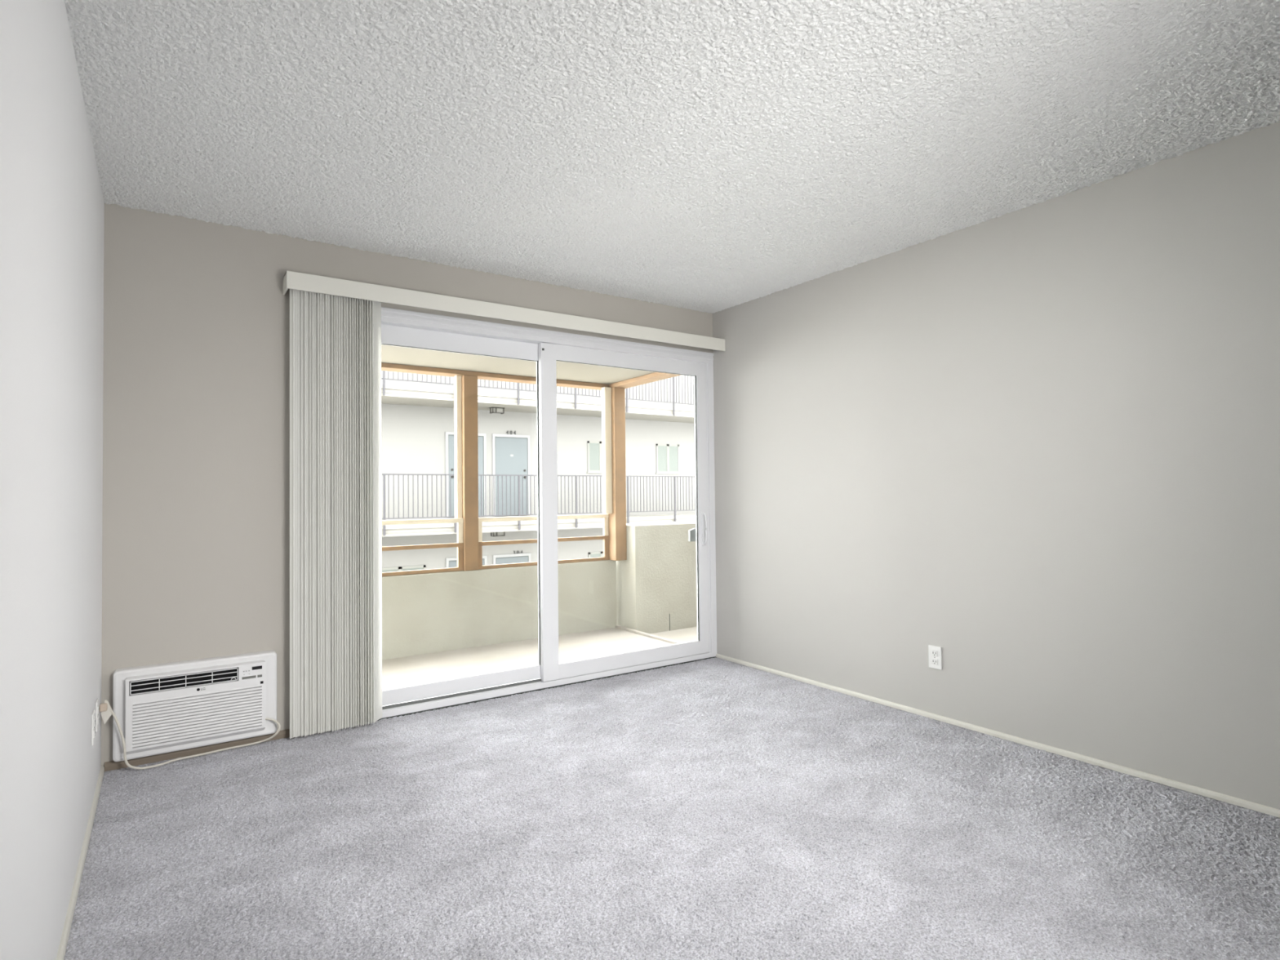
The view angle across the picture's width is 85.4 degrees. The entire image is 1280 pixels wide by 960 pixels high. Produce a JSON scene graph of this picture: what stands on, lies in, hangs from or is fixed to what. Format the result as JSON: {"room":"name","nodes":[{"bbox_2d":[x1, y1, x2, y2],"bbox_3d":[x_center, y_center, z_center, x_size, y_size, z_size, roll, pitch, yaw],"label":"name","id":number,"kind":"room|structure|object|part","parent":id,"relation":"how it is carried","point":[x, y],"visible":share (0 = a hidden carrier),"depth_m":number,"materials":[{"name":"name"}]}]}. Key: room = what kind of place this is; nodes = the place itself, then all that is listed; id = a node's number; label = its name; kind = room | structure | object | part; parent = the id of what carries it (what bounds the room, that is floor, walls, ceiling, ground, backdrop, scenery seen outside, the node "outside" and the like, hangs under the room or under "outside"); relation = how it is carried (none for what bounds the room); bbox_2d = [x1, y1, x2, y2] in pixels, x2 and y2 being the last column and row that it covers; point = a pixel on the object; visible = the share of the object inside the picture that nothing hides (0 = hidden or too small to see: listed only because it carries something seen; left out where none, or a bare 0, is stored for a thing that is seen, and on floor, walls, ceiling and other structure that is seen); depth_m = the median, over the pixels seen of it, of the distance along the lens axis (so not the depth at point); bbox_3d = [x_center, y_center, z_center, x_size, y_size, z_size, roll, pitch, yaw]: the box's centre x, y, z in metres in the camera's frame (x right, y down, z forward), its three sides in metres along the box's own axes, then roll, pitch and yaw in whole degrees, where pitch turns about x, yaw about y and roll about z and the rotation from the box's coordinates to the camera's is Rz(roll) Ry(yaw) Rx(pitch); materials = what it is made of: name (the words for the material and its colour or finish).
{"room":"empty living room","nodes":[
{"label":"empty living room","id":0,"kind":"room"},
{"bbox_2d":[0,0,104,959],"bbox_3d":[-0.663,-0.051,0.482,0.120,2.460,6.270,0,-1,-35],"label":"wall","id":1,"kind":"structure","parent":0,"point":[52,204],"depth_m":1.52,"materials":[{"name":"white paint"}]},
{"bbox_2d":[56,765,104,959],"bbox_3d":[-0.587,1.157,0.482,0.012,0.024,6.000,0,-1,-35],"label":"baseboard","id":2,"kind":"structure","parent":1,"relation":"attached to","point":[67,926],"depth_m":2.09,"materials":[{"name":"white paint"}]},
{"bbox_2d":[91,710,95,746],"bbox_3d":[-2.022,0.916,2.567,0.008,0.114,0.070,0,-1,-35],"label":"wall outlet","id":3,"kind":"object","parent":1,"relation":"attached to","point":[93,717],"visible":1,"depth_m":2.54,"materials":[{"name":"white plastic"}]},
{"bbox_2d":[95,697,98,732],"bbox_3d":[-2.127,0.921,2.719,0.008,0.114,0.070,0,-1,-35],"label":"wall outlet","id":4,"kind":"object","parent":1,"relation":"attached to","point":[97,700],"visible":1,"depth_m":2.70,"materials":[{"name":"white plastic"}]},
{"bbox_2d":[101,203,712,768],"bbox_3d":[-0.930,0.027,4.011,3.441,2.460,0.150,0,-1,-35],"label":"wall","id":5,"kind":"structure","parent":0,"point":[196,521],"depth_m":3.20,"materials":[{"name":"grey paint"}]},
{"bbox_2d":[99,650,280,769],"bbox_3d":[-1.980,1.024,3.090,0.671,0.422,0.130,0,-1,-35],"label":"air conditioner","id":6,"kind":"object","parent":5,"relation":"in","point":[158,708],"visible":1,"depth_m":3.07,"materials":[{"name":"white plastic"}]},
{"bbox_2d":[129,667,238,695],"bbox_3d":[-2.000,0.885,3.055,0.397,0.056,0.010,0,-1,-35],"label":"air vent","id":7,"kind":"object","parent":6,"relation":"attached to","point":[197,679],"depth_m":3.05,"materials":[{"name":"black plastic"}]},
{"bbox_3d":[-1.970,1.075,3.087,0.658,0.320,0.072,0,-1,-36],"label":"power cord","id":8,"kind":"part","parent":6,"relation":"part of","materials":[{"name":"white plastic"}]},
{"bbox_3d":[-1.969,1.008,3.094,0.529,0.330,0.042,0,-1,-35],"label":"panel","id":9,"kind":"part","parent":6,"relation":"part of","materials":[{"name":"white plastic"}]},
{"bbox_2d":[132,684,262,747],"bbox_3d":[-1.955,1.042,3.081,0.484,0.192,0.016,0,-1,-35],"label":"grille","id":10,"kind":"object","parent":6,"relation":"attached to","point":[161,720],"depth_m":3.07,"materials":[{"name":"white plastic"}]},
{"bbox_2d":[104,728,289,771],"bbox_3d":[-1.930,1.223,3.191,0.848,0.036,0.012,0,-1,-35],"label":"baseboard","id":11,"kind":"structure","parent":5,"relation":"attached to","point":[112,765],"depth_m":3.12,"materials":[{"name":"brown paint"}]},
{"bbox_2d":[282,271,724,738],"bbox_3d":[-0.564,0.123,4.087,2.747,2.215,0.134,0,-1,-35],"label":"vertical blind","id":12,"kind":"object","parent":5,"relation":"attached to","point":[335,479],"visible":1,"depth_m":3.43,"materials":[{"name":"white"}]},
{"bbox_2d":[377,306,716,720],"bbox_3d":[-0.557,0.172,4.227,2.580,2.158,0.171,0,-1,-35],"label":"door","id":13,"kind":"structure","parent":5,"relation":"in","point":[399,327],"depth_m":4.20,"materials":[{"name":"white plastic"}]},
{"bbox_3d":[-1.066,0.194,3.902,1.093,1.841,0.006,0,-1,-35],"label":"glass pane","id":14,"kind":"part","parent":13,"relation":"part of","materials":[{"name":"clear glass"}]},
{"bbox_3d":[-1.070,0.182,3.900,1.225,2.022,0.036,0,-1,-35],"label":"fixed panel","id":15,"kind":"part","parent":13,"relation":"part of","materials":[{"name":"clear glass"}]},
{"bbox_3d":[-0.065,0.190,4.534,1.288,2.034,0.032,0,-1,-35],"label":"sliding panel","id":16,"kind":"part","parent":13,"relation":"part of","materials":[{"name":"clear glass"}]},
{"bbox_3d":[-0.056,0.193,4.540,1.101,1.850,0.006,0,-1,-35],"label":"glass pane","id":17,"kind":"part","parent":13,"relation":"part of","materials":[{"name":"clear glass"}]},
{"bbox_3d":[0.456,0.342,4.843,0.034,0.235,0.044,0,-1,-35],"label":"pull handle","id":18,"kind":"part","parent":13,"relation":"part of","materials":[{"name":"white plastic"}]},
{"bbox_2d":[63,657,1279,959],"bbox_3d":[0.855,1.232,1.411,3.641,0.122,6.100,0,-1,-35],"label":"floor","id":19,"kind":"structure","parent":0,"point":[715,808],"depth_m":2.29,"materials":[{"name":"grey carpet"}]},
{"bbox_2d":[64,0,1279,313],"bbox_3d":[0.827,-1.324,1.465,3.641,0.124,6.100,0,-1,-35],"label":"ceiling","id":20,"kind":"structure","parent":0,"point":[708,156],"depth_m":2.36,"materials":[{"name":"white paint"}]},
{"bbox_2d":[712,121,1279,809],"bbox_3d":[2.313,-0.041,2.439,0.120,2.460,6.120,0,-1,-35],"label":"wall","id":21,"kind":"structure","parent":0,"point":[1037,446],"depth_m":3.08,"materials":[{"name":"grey paint"}]},
{"bbox_2d":[928,644,942,670],"bbox_3d":[1.494,0.898,3.511,0.008,0.114,0.070,0,-1,-35],"label":"wall outlet","id":22,"kind":"object","parent":21,"relation":"attached to","point":[934,652],"visible":1,"depth_m":3.51,"materials":[{"name":"white plastic"}]},
{"bbox_2d":[931,657,937,665],"bbox_3d":[1.492,0.919,3.510,0.004,0.028,0.033,0,-1,-35],"label":"receptacle","id":23,"kind":"object","parent":22,"relation":"attached to","point":[934,660],"depth_m":3.51,"materials":[{"name":"white plastic"}]},
{"bbox_2d":[931,649,937,656],"bbox_3d":[1.492,0.877,3.511,0.004,0.028,0.033,0,-1,-35],"label":"receptacle","id":24,"kind":"object","parent":22,"relation":"attached to","point":[934,652],"depth_m":3.51,"materials":[{"name":"white plastic"}]},
{"bbox_2d":[715,653,1279,817],"bbox_3d":[2.238,1.167,2.425,0.012,0.024,6.000,0,-1,-35],"label":"baseboard","id":25,"kind":"structure","parent":21,"relation":"attached to","point":[1200,791],"depth_m":3.07,"materials":[{"name":"white paint"}]},
{"label":"outside","id":26,"kind":"structure","parent":0,"visible":0},
{"bbox_3d":[-7.392,10.882,23.540,75.000,0.300,39.850,0,-1,-35],"label":"ground","id":27,"kind":"structure","parent":26,"visible":0},
{"bbox_2d":[381,370,695,572],"bbox_3d":[-3.214,3.640,21.212,12.800,13.990,7.360,0,-1,-35],"label":"apartment building","id":28,"kind":"structure","parent":27,"relation":"on","point":[417,418],"depth_m":18.23,"materials":[{"name":"grey paint"}]},
{"bbox_3d":[-5.764,2.654,16.658,1.120,1.025,0.006,0,-1,-35],"label":"pane","id":29,"kind":"part","parent":28,"relation":"part of","materials":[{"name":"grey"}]},
{"bbox_3d":[-4.423,-0.133,17.656,1.072,2.150,0.026,0,-1,-35],"label":"door frame","id":30,"kind":"part","parent":28,"relation":"part of","materials":[{"name":"grey"}]},
{"bbox_3d":[-4.419,-0.097,17.635,0.906,2.038,0.006,0,-1,-35],"label":"door","id":31,"kind":"part","parent":28,"relation":"part of","materials":[{"name":"grey"}]},
{"bbox_3d":[-4.389,3.026,17.590,1.072,2.150,0.026,0,-1,-35],"label":"door frame","id":32,"kind":"part","parent":28,"relation":"part of","materials":[{"name":"grey"}]},
{"bbox_3d":[-4.385,3.062,17.568,0.906,2.038,0.006,0,-1,-35],"label":"door","id":33,"kind":"part","parent":28,"relation":"part of","materials":[{"name":"grey"}]},
{"bbox_2d":[488,406,505,413],"bbox_3d":[-3.620,-1.756,17.553,0.350,0.144,0.220,0,-1,-35],"label":"lantern","id":34,"kind":"object","parent":28,"relation":"attached to","point":[492,410],"visible":1,"depth_m":17.50,"materials":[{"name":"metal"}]},
{"bbox_2d":[490,408,502,412],"bbox_3d":[-3.620,-1.762,17.553,0.266,0.113,0.136,0,-1,-35],"label":"diffuser","id":35,"kind":"object","parent":34,"relation":"attached to","point":[492,410],"depth_m":17.49,"materials":[{"name":"white glass"}]},
{"bbox_2d":[490,531,505,536],"bbox_3d":[-3.587,1.343,17.488,0.350,0.144,0.220,0,-1,-35],"label":"lantern","id":36,"kind":"object","parent":28,"relation":"attached to","point":[501,533],"visible":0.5,"depth_m":17.44,"materials":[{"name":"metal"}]},
{"bbox_2d":[491,531,503,535],"bbox_3d":[-3.587,1.337,17.488,0.266,0.113,0.136,0,-1,-35],"label":"diffuser","id":37,"kind":"object","parent":36,"relation":"attached to","point":[501,533],"depth_m":17.43,"materials":[{"name":"white glass"}]},
{"bbox_3d":[-3.398,-0.129,18.361,1.072,2.150,0.026,0,-1,-35],"label":"door frame","id":38,"kind":"part","parent":28,"relation":"part of","materials":[{"name":"grey"}]},
{"bbox_3d":[-3.394,-0.093,18.340,0.906,2.038,0.006,0,-1,-35],"label":"door","id":39,"kind":"part","parent":28,"relation":"part of","materials":[{"name":"grey"}]},
{"bbox_3d":[-3.364,3.030,18.295,1.072,2.150,0.026,0,-1,-35],"label":"door frame","id":40,"kind":"part","parent":28,"relation":"part of","materials":[{"name":"grey"}]},
{"bbox_3d":[-3.360,3.066,18.273,0.906,2.038,0.006,0,-1,-35],"label":"door","id":41,"kind":"part","parent":28,"relation":"part of","materials":[{"name":"grey"}]},
{"bbox_2d":[381,370,693,415],"bbox_3d":[-1.617,-2.520,17.997,10.250,1.357,0.045,0,-1,-35],"label":"walkway railing","id":42,"kind":"object","parent":28,"relation":"attached to","point":[384,378],"visible":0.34,"depth_m":18.36,"materials":[{"name":"grey metal"}]},
{"bbox_3d":[-5.627,-2.529,15.235,0.044,1.345,0.040,0,-1,-35],"label":"post","id":43,"kind":"part","parent":42,"relation":"part of","materials":[{"name":"grey metal"}]},
{"bbox_3d":[-2.991,-2.519,17.049,0.044,1.345,0.040,0,-1,-35],"label":"post","id":44,"kind":"part","parent":42,"relation":"part of","materials":[{"name":"grey metal"}]},
{"bbox_3d":[-1.616,-2.212,17.995,10.250,0.022,0.025,0,-1,-35],"label":"rail","id":45,"kind":"part","parent":42,"relation":"part of","materials":[{"name":"grey metal"}]},
{"bbox_3d":[-1.673,-2.514,17.956,0.044,1.345,0.040,0,-1,-35],"label":"post","id":46,"kind":"part","parent":42,"relation":"part of","materials":[{"name":"grey metal"}]},
{"bbox_3d":[-0.355,-2.509,18.863,0.044,1.345,0.040,0,-1,-35],"label":"post","id":47,"kind":"part","parent":42,"relation":"part of","materials":[{"name":"grey metal"}]},
{"bbox_3d":[0.964,-2.504,19.769,0.044,1.345,0.040,0,-1,-35],"label":"post","id":48,"kind":"part","parent":42,"relation":"part of","materials":[{"name":"grey metal"}]},
{"bbox_2d":[381,473,695,535],"bbox_3d":[-1.583,0.554,17.933,10.250,1.357,0.045,0,-1,-35],"label":"walkway railing","id":49,"kind":"object","parent":28,"relation":"attached to","point":[628,512],"visible":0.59,"depth_m":17.17,"materials":[{"name":"grey metal"}]},
{"bbox_3d":[-5.594,0.545,15.170,0.044,1.345,0.040,0,-1,-35],"label":"post","id":50,"kind":"part","parent":49,"relation":"part of","materials":[{"name":"grey metal"}]},
{"bbox_3d":[-4.276,0.550,16.077,0.044,1.345,0.040,0,-1,-35],"label":"post","id":51,"kind":"part","parent":49,"relation":"part of","materials":[{"name":"grey metal"}]},
{"bbox_3d":[-2.958,0.555,16.984,0.044,1.345,0.040,0,-1,-35],"label":"post","id":52,"kind":"part","parent":49,"relation":"part of","materials":[{"name":"grey metal"}]},
{"bbox_3d":[-1.593,-0.109,17.951,10.250,0.030,0.035,0,-1,-35],"label":"rail","id":53,"kind":"part","parent":49,"relation":"part of","materials":[{"name":"grey metal"}]},
{"bbox_3d":[-1.583,0.862,17.930,10.250,0.022,0.025,0,-1,-35],"label":"rail","id":54,"kind":"part","parent":49,"relation":"part of","materials":[{"name":"grey metal"}]},
{"bbox_3d":[-1.639,0.560,17.891,0.044,1.345,0.040,0,-1,-35],"label":"post","id":55,"kind":"part","parent":49,"relation":"part of","materials":[{"name":"grey metal"}]},
{"bbox_3d":[-0.321,0.565,18.798,0.044,1.345,0.040,0,-1,-35],"label":"post","id":56,"kind":"part","parent":49,"relation":"part of","materials":[{"name":"grey metal"}]},
{"bbox_3d":[0.997,0.570,19.704,0.044,1.345,0.040,0,-1,-35],"label":"post","id":57,"kind":"part","parent":49,"relation":"part of","materials":[{"name":"grey metal"}]},
{"bbox_3d":[-1.129,-0.663,19.942,0.761,0.775,0.006,0,-1,-35],"label":"pane","id":58,"kind":"part","parent":28,"relation":"part of","materials":[{"name":"grey"}]},
{"bbox_3d":[-1.095,2.497,19.875,0.761,0.775,0.006,0,-1,-35],"label":"pane","id":59,"kind":"part","parent":28,"relation":"part of","materials":[{"name":"grey"}]},
{"bbox_3d":[0.856,-0.655,21.307,0.763,0.775,0.006,0,-1,-35],"label":"pane","id":60,"kind":"part","parent":28,"relation":"part of","materials":[{"name":"grey"}]},
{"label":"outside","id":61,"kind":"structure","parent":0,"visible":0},
{"bbox_2d":[381,344,653,384],"bbox_3d":[-1.574,-0.965,4.580,4.220,0.200,1.470,0,-1,-35],"label":"ceiling","id":62,"kind":"structure","parent":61,"point":[566,371],"depth_m":5.19,"materials":[{"name":"grey paint"}]},
{"bbox_2d":[381,362,608,390],"bbox_3d":[-1.986,-0.833,5.028,4.049,0.034,0.140,0,-1,-35],"label":"ceiling beam","id":63,"kind":"structure","parent":62,"relation":"attached to","point":[384,366],"depth_m":5.46,"materials":[{"name":"brown wood"}]},
{"bbox_2d":[600,372,681,390],"bbox_3d":[0.105,-0.841,5.696,0.148,0.034,1.410,0,-1,-35],"label":"ceiling beam","id":64,"kind":"structure","parent":62,"relation":"attached to","point":[655,376],"depth_m":5.75,"materials":[{"name":"brown wood"}]},
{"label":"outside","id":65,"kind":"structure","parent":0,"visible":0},
{"bbox_2d":[382,627,671,689],"bbox_3d":[-1.598,1.372,4.497,4.100,0.185,1.470,0,-1,-35],"label":"floor","id":66,"kind":"structure","parent":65,"point":[431,667],"depth_m":5.05,"materials":[{"name":"beige concrete"}]},
{"bbox_2d":[382,560,616,660],"bbox_3d":[-1.950,1.090,5.021,4.112,0.778,0.180,0,-1,-35],"label":"wall","id":67,"kind":"structure","parent":66,"relation":"on","point":[426,613],"depth_m":5.42,"materials":[{"name":"beige paint"}]},
{"bbox_2d":[382,518,463,576],"bbox_3d":[-2.002,0.496,4.955,1.508,0.405,0.060,0,-1,-35],"label":"railing","id":68,"kind":"object","parent":67,"relation":"on","point":[460,544],"visible":0.49,"depth_m":5.22,"materials":[{"name":"beige"}]},
{"bbox_3d":[-2.004,0.310,4.958,1.508,0.033,0.060,0,-1,-35],"label":"rail","id":69,"kind":"part","parent":68,"relation":"part of","materials":[{"name":"beige"}]},
{"bbox_3d":[-1.996,0.499,4.946,1.508,0.030,0.040,0,-1,-35],"label":"rail","id":70,"kind":"part","parent":68,"relation":"part of","materials":[{"name":"brown wood"}]},
{"bbox_3d":[-1.994,0.685,4.942,1.508,0.027,0.040,0,-1,-35],"label":"rail","id":71,"kind":"part","parent":68,"relation":"part of","materials":[{"name":"brown wood"}]},
{"bbox_2d":[453,374,478,570],"bbox_3d":[-1.360,-0.055,5.424,0.152,1.515,0.120,0,-1,-35],"label":"timber post","id":72,"kind":"object","parent":67,"relation":"on","point":[465,387],"visible":0.92,"depth_m":5.39,"materials":[{"name":"beige wood"}]},
{"bbox_3d":[-1.421,-0.258,5.412,0.038,1.108,0.060,0,-1,-35],"label":"trim","id":73,"kind":"part","parent":72,"relation":"part of","materials":[{"name":"beige wood"}]},
{"bbox_2d":[478,513,608,569],"bbox_3d":[-0.788,0.500,5.790,1.205,0.405,0.060,0,-1,-35],"label":"railing","id":74,"kind":"object","parent":67,"relation":"on","point":[605,537],"visible":0.8,"depth_m":5.69,"materials":[{"name":"beige"}]},
{"bbox_3d":[-0.790,0.315,5.794,1.205,0.033,0.060,0,-1,-35],"label":"rail","id":75,"kind":"part","parent":74,"relation":"part of","materials":[{"name":"beige"}]},
{"bbox_3d":[-0.782,0.504,5.782,1.205,0.030,0.040,0,-1,-35],"label":"rail","id":76,"kind":"part","parent":74,"relation":"part of","materials":[{"name":"brown wood"}]},
{"bbox_3d":[-0.780,0.689,5.778,1.205,0.027,0.040,0,-1,-35],"label":"rail","id":77,"kind":"part","parent":74,"relation":"part of","materials":[{"name":"brown wood"}]},
{"bbox_2d":[601,386,626,560],"bbox_3d":[-0.246,-0.053,6.112,0.180,1.514,0.170,0,-1,-35],"label":"timber post","id":78,"kind":"object","parent":67,"relation":"on","point":[613,399],"visible":0.92,"depth_m":6.06,"materials":[{"name":"beige wood"}]},
{"bbox_3d":[-0.290,-0.259,6.078,0.066,1.104,0.055,0,-1,-35],"label":"trim","id":79,"kind":"part","parent":78,"relation":"part of","materials":[{"name":"beige wood"}]},
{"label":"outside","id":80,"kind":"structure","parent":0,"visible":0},
{"bbox_2d":[650,626,697,642],"bbox_3d":[1.203,1.405,6.424,2.700,0.140,1.470,0,-1,-35],"label":"floor","id":81,"kind":"structure","parent":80,"point":[688,634],"depth_m":5.98,"materials":[{"name":"beige concrete"}]},
{"bbox_2d":[615,625,681,644],"bbox_3d":[0.160,1.368,5.585,0.040,0.202,1.270,0,-1,-35],"label":"curb","id":82,"kind":"object","parent":81,"relation":"on","point":[673,642],"visible":0.24,"depth_m":5.70,"materials":[{"name":"beige concrete"}]},
{"bbox_2d":[616,520,697,633],"bbox_3d":[0.928,0.945,6.885,2.633,1.085,0.420,0,-1,-35],"label":"wall","id":83,"kind":"structure","parent":81,"relation":"on","point":[657,579],"depth_m":6.13,"materials":[{"name":"beige paint"}]}
]}

